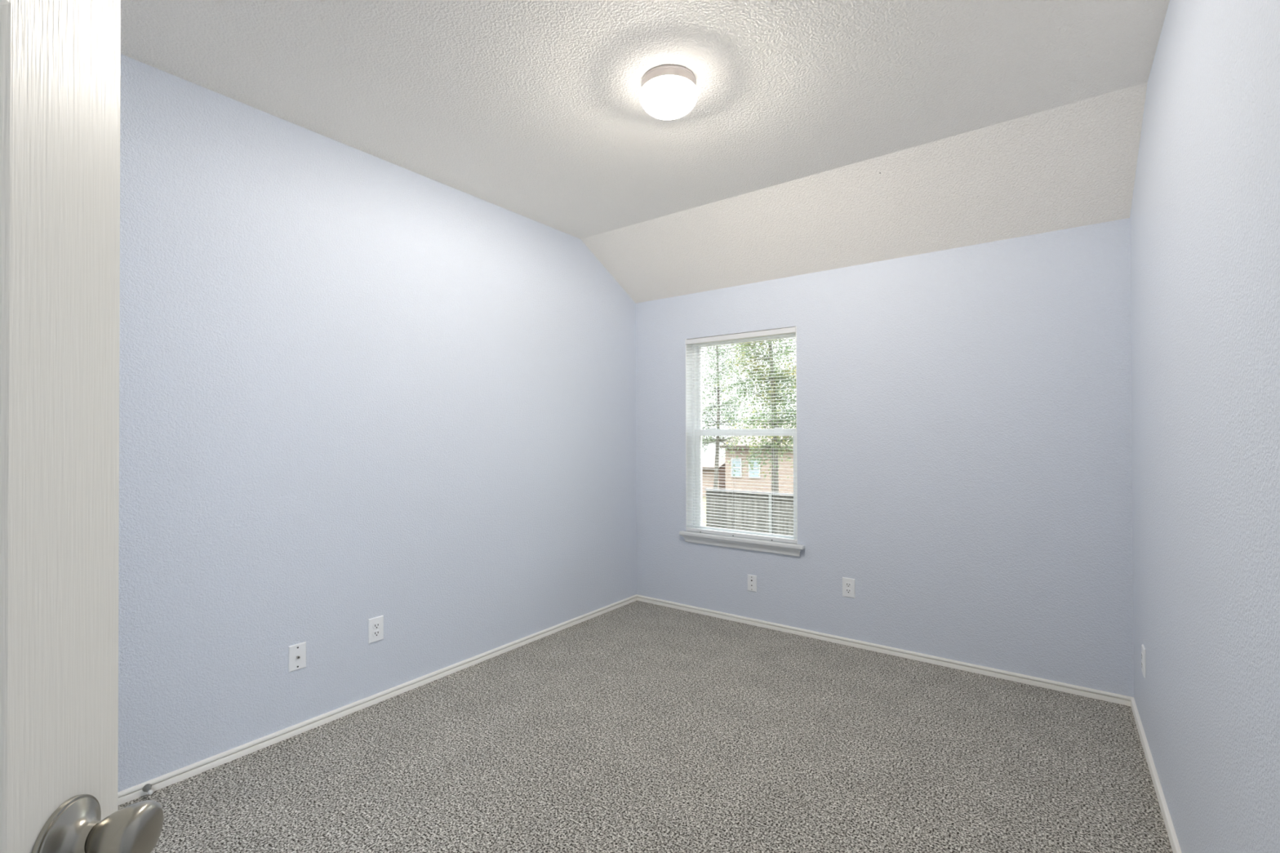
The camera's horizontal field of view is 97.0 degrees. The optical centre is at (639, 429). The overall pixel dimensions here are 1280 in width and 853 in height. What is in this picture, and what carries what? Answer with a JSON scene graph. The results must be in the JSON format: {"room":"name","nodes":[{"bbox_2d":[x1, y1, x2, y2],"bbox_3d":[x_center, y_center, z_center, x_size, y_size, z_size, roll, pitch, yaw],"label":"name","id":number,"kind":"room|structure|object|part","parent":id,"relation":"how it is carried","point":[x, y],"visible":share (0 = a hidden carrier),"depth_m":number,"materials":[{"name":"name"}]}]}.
{"room":"empty bedroom","nodes":[
{"label":"empty bedroom","id":0,"kind":"room"},
{"bbox_2d":[117,53,636,792],"bbox_3d":[-1.220,-0.005,2.631,0.120,2.471,3.835,0,0,37],"label":"wall","id":1,"kind":"structure","parent":0,"point":[356,386],"depth_m":2.41,"materials":[{"name":"blue paint"}]},
{"bbox_2d":[142,783,153,795],"bbox_3d":[-1.641,1.204,1.892,0.048,0.024,0.024,0,0,37],"label":"door stop","id":2,"kind":"object","parent":1,"relation":"attached to","point":[147,788],"visible":1,"depth_m":1.89,"materials":[{"name":"grey metal"}]},
{"bbox_2d":[288,641,306,672],"bbox_3d":[-1.383,0.919,2.289,0.015,0.104,0.066,0,0,37],"label":"cable plate","id":3,"kind":"object","parent":1,"relation":"attached to","point":[297,652],"visible":1,"depth_m":2.29,"materials":[{"name":"white plastic"}]},
{"bbox_2d":[368,615,383,644],"bbox_3d":[-1.190,0.900,2.555,0.008,0.109,0.070,0,0,36],"label":"power outlet","id":4,"kind":"object","parent":1,"relation":"attached to","point":[375,625],"visible":1,"depth_m":2.55,"materials":[{"name":"white plastic"}]},
{"bbox_2d":[373,630,380,636],"bbox_3d":[-1.188,0.917,2.553,0.003,0.025,0.034,0,0,36],"label":"receptacle","id":5,"kind":"object","parent":4,"relation":"attached to","point":[375,633],"depth_m":2.55,"materials":[{"name":"white plastic"}]},
{"bbox_2d":[373,622,380,629],"bbox_3d":[-1.188,0.883,2.553,0.003,0.025,0.034,0,0,36],"label":"receptacle","id":6,"kind":"object","parent":4,"relation":"attached to","point":[376,625],"depth_m":2.55,"materials":[{"name":"white plastic"}]},
{"bbox_2d":[117,594,636,805],"bbox_3d":[-1.128,1.211,2.632,0.012,0.039,3.713,0,0,37],"label":"baseboard","id":7,"kind":"structure","parent":1,"relation":"attached to","point":[133,793],"depth_m":2.39,"materials":[{"name":"white paint"}]},
{"bbox_2d":[120,0,1169,302],"bbox_3d":[-0.243,-1.107,1.279,3.333,0.531,5.264,0,0,36],"label":"ceiling","id":8,"kind":"structure","parent":0,"point":[980,121],"depth_m":2.17,"materials":[{"name":"white paint"}]},
{"bbox_2d":[639,64,697,119],"bbox_3d":[0.103,-1.191,2.029,0.208,0.113,0.208,0,0,36],"label":"ceiling light","id":9,"kind":"object","parent":8,"relation":"attached to","point":[666,86],"visible":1,"depth_m":2.06,"materials":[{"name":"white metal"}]},
{"bbox_2d":[117,600,1173,852],"bbox_3d":[-0.362,1.250,1.355,3.342,0.060,5.264,0,0,36],"label":"floor","id":10,"kind":"structure","parent":0,"point":[637,726],"depth_m":2.08,"materials":[{"name":"grey carpet"}]},
{"bbox_2d":[635,217,1133,697],"bbox_3d":[1.135,0.148,3.402,2.982,2.164,0.200,0,0,36],"label":"wall","id":11,"kind":"structure","parent":0,"point":[964,449],"depth_m":2.95,"materials":[{"name":"blue paint"}]},
{"bbox_2d":[679,325,804,556],"bbox_3d":[0.679,0.068,3.701,0.865,1.388,0.230,0,0,36],"label":"window","id":12,"kind":"structure","parent":11,"relation":"in","point":[735,542],"depth_m":3.84,"materials":[{"name":"white plastic"}]},
{"bbox_2d":[684,327,796,543],"bbox_3d":[0.638,0.034,3.661,0.782,1.307,0.046,0,0,36],"label":"window blind","id":13,"kind":"object","parent":12,"relation":"attached to","point":[771,333],"visible":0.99,"depth_m":3.62,"materials":[{"name":"white plastic"}]},
{"bbox_3d":[0.405,0.042,3.806,0.001,1.256,0.001,0,0,36],"label":"ladder cord","id":14,"kind":"part","parent":13,"relation":"part of","materials":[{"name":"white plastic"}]},
{"bbox_3d":[0.421,0.042,3.829,0.001,1.256,0.001,0,0,36],"label":"ladder cord","id":15,"kind":"part","parent":13,"relation":"part of","materials":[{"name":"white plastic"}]},
{"bbox_3d":[0.600,0.040,3.662,0.001,1.256,0.001,0,0,36],"label":"ladder cord","id":16,"kind":"part","parent":13,"relation":"part of","materials":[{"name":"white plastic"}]},
{"bbox_3d":[0.635,0.676,3.650,0.782,0.022,0.024,0,0,36],"label":"rail","id":17,"kind":"part","parent":13,"relation":"part of","materials":[{"name":"white plastic"}]},
{"bbox_3d":[0.814,0.038,3.505,0.001,1.256,0.001,0,0,36],"label":"ladder cord","id":18,"kind":"part","parent":13,"relation":"part of","materials":[{"name":"white fabric"}]},
{"bbox_3d":[0.831,0.039,3.527,0.001,1.256,0.001,0,0,36],"label":"ladder cord","id":19,"kind":"part","parent":13,"relation":"part of","materials":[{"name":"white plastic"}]},
{"bbox_3d":[0.651,0.701,3.656,0.865,0.023,0.130,0,0,36],"label":"sill","id":20,"kind":"part","parent":12,"relation":"part of","materials":[{"name":"white paint"}]},
{"bbox_3d":[0.710,0.042,3.759,0.786,1.334,0.100,0,0,36],"label":"frame","id":21,"kind":"part","parent":12,"relation":"part of","materials":[{"name":"white plastic"}]},
{"bbox_3d":[0.692,0.343,3.731,0.739,0.696,0.030,0,0,36],"label":"sash","id":22,"kind":"part","parent":12,"relation":"part of","materials":[{"name":"white plastic"}]},
{"bbox_3d":[0.713,-0.283,3.766,0.739,0.637,0.030,0,0,36],"label":"sash","id":23,"kind":"part","parent":12,"relation":"part of","materials":[{"name":"white plastic"}]},
{"bbox_2d":[747,574,756,591],"bbox_3d":[0.708,0.970,3.583,0.062,0.103,0.007,0,0,36],"label":"plate","id":24,"kind":"object","parent":11,"relation":"attached to","point":[752,580],"visible":1,"depth_m":3.58,"materials":[{"name":"white plastic"}]},
{"bbox_2d":[842,577,855,598],"bbox_3d":[1.190,0.900,3.229,0.070,0.109,0.008,0,0,36],"label":"power outlet","id":25,"kind":"object","parent":11,"relation":"attached to","point":[848,584],"visible":1,"depth_m":3.23,"materials":[{"name":"white plastic"}]},
{"bbox_2d":[845,588,851,593],"bbox_3d":[1.188,0.917,3.227,0.034,0.025,0.003,0,0,36],"label":"receptacle","id":26,"kind":"object","parent":25,"relation":"attached to","point":[847,590],"depth_m":3.23,"materials":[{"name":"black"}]},
{"bbox_2d":[845,582,851,586],"bbox_3d":[1.188,0.883,3.227,0.034,0.025,0.003,0,0,36],"label":"receptacle","id":27,"kind":"object","parent":25,"relation":"attached to","point":[847,584],"depth_m":3.23,"materials":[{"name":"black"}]},
{"bbox_2d":[636,594,1132,706],"bbox_3d":[1.075,1.210,3.309,2.741,0.039,0.012,0,0,36],"label":"baseboard","id":28,"kind":"structure","parent":11,"relation":"attached to","point":[1022,678],"depth_m":3.02,"materials":[{"name":"white paint"}]},
{"bbox_2d":[1129,0,1279,852],"bbox_3d":[1.100,-0.022,0.925,0.120,2.471,3.835,0,0,36],"label":"wall","id":29,"kind":"structure","parent":0,"point":[1205,215],"depth_m":1.25,"materials":[{"name":"blue paint"}]},
{"bbox_2d":[1141,644,1146,678],"bbox_3d":[1.957,0.897,2.202,0.009,0.109,0.070,0,0,36],"label":"power outlet","id":30,"kind":"object","parent":29,"relation":"attached to","point":[1143,649],"visible":1,"depth_m":2.19,"materials":[{"name":"white plastic"}]},
{"bbox_2d":[1130,697,1182,852],"bbox_3d":[1.085,1.194,1.005,0.012,0.039,3.713,0,0,36],"label":"baseboard","id":31,"kind":"structure","parent":29,"relation":"attached to","point":[1175,847],"depth_m":1.90,"materials":[{"name":"white paint"}]},
{"bbox_3d":[-1.160,-0.021,0.282,2.778,2.471,0.120,0,0,36],"label":"wall","id":32,"kind":"structure","parent":0,"visible":0},
{"bbox_2d":[0,0,163,852],"bbox_3d":[-0.448,0.192,0.195,0.104,2.018,0.745,0,0,-8],"label":"door","id":33,"kind":"structure","parent":32,"relation":"in","point":[60,60],"depth_m":0.49,"materials":[{"name":"white paint"}]},
{"label":"outside","id":34,"kind":"structure","parent":0,"visible":0},
{"bbox_2d":[702,496,706,526],"bbox_3d":[16.810,4.201,39.699,100.000,0.200,76.086,0,0,36],"label":"ground","id":35,"kind":"structure","parent":34,"point":[704,504],"depth_m":27.93,"materials":[{"name":"white concrete"}]},
{"bbox_2d":[702,455,725,496],"bbox_3d":[4.060,2.895,36.721,4.350,2.440,3.700,0,0,36],"label":"shed","id":36,"kind":"object","parent":35,"relation":"on","point":[705,465],"visible":0.16,"depth_m":34.79,"materials":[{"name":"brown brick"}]},
{"bbox_2d":[702,422,745,456],"bbox_3d":[6.057,1.806,45.188,10.550,4.720,8.700,0,0,36],"label":"house","id":37,"kind":"structure","parent":35,"relation":"on","point":[712,445],"depth_m":40.93,"materials":[{"name":"grey"}]},
{"bbox_2d":[702,343,763,488],"bbox_3d":[4.111,-0.731,29.454,4.502,9.606,4.878,0,0,36],"label":"slim tree","id":38,"kind":"object","parent":35,"relation":"on","point":[717,407],"visible":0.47,"depth_m":29.24,"materials":[{"name":"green plant"}]},
{"bbox_2d":[704,488,793,535],"bbox_3d":[8.233,3.107,17.828,14.106,1.740,0.195,0,0,36],"label":"wooden fence","id":39,"kind":"object","parent":35,"relation":"on","point":[760,498],"visible":0.07,"depth_m":20.94,"materials":[{"name":"grey wood"}]},
{"bbox_3d":[8.202,2.258,17.884,14.000,0.040,0.150,0,0,36],"label":"cap rail","id":40,"kind":"part","parent":39,"relation":"part of","materials":[{"name":"grey wood"}]},
{"bbox_3d":[8.205,2.433,17.886,14.000,0.090,0.039,0,0,36],"label":"rail","id":41,"kind":"part","parent":39,"relation":"part of","materials":[{"name":"grey wood"}]},
{"bbox_3d":[4.699,3.159,20.370,0.100,1.690,0.103,0,0,36],"label":"post","id":42,"kind":"part","parent":39,"relation":"part of","materials":[{"name":"grey wood"}]},
{"bbox_2d":[713,337,795,494],"bbox_3d":[5.238,-0.683,22.199,4.974,9.413,4.649,0,0,36],"label":"leafy tree","id":43,"kind":"object","parent":35,"relation":"on","point":[777,441],"visible":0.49,"depth_m":21.99,"materials":[{"name":"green plant"}]},
{"bbox_2d":[720,419,795,495],"bbox_3d":[12.194,1.702,31.987,12.620,4.720,8.700,0,0,36],"label":"brick house","id":44,"kind":"structure","parent":35,"relation":"on","point":[756,477],"depth_m":31.41,"materials":[{"name":"brown brick"}]},
{"bbox_3d":[5.446,2.139,31.962,0.540,0.960,0.028,0,0,36],"label":"pane","id":45,"kind":"part","parent":44,"relation":"part of","materials":[{"name":"grey"}]},
{"bbox_3d":[6.332,2.132,31.311,0.580,0.960,0.028,0,0,36],"label":"pane","id":46,"kind":"part","parent":44,"relation":"part of","materials":[{"name":"grey"}]}
]}

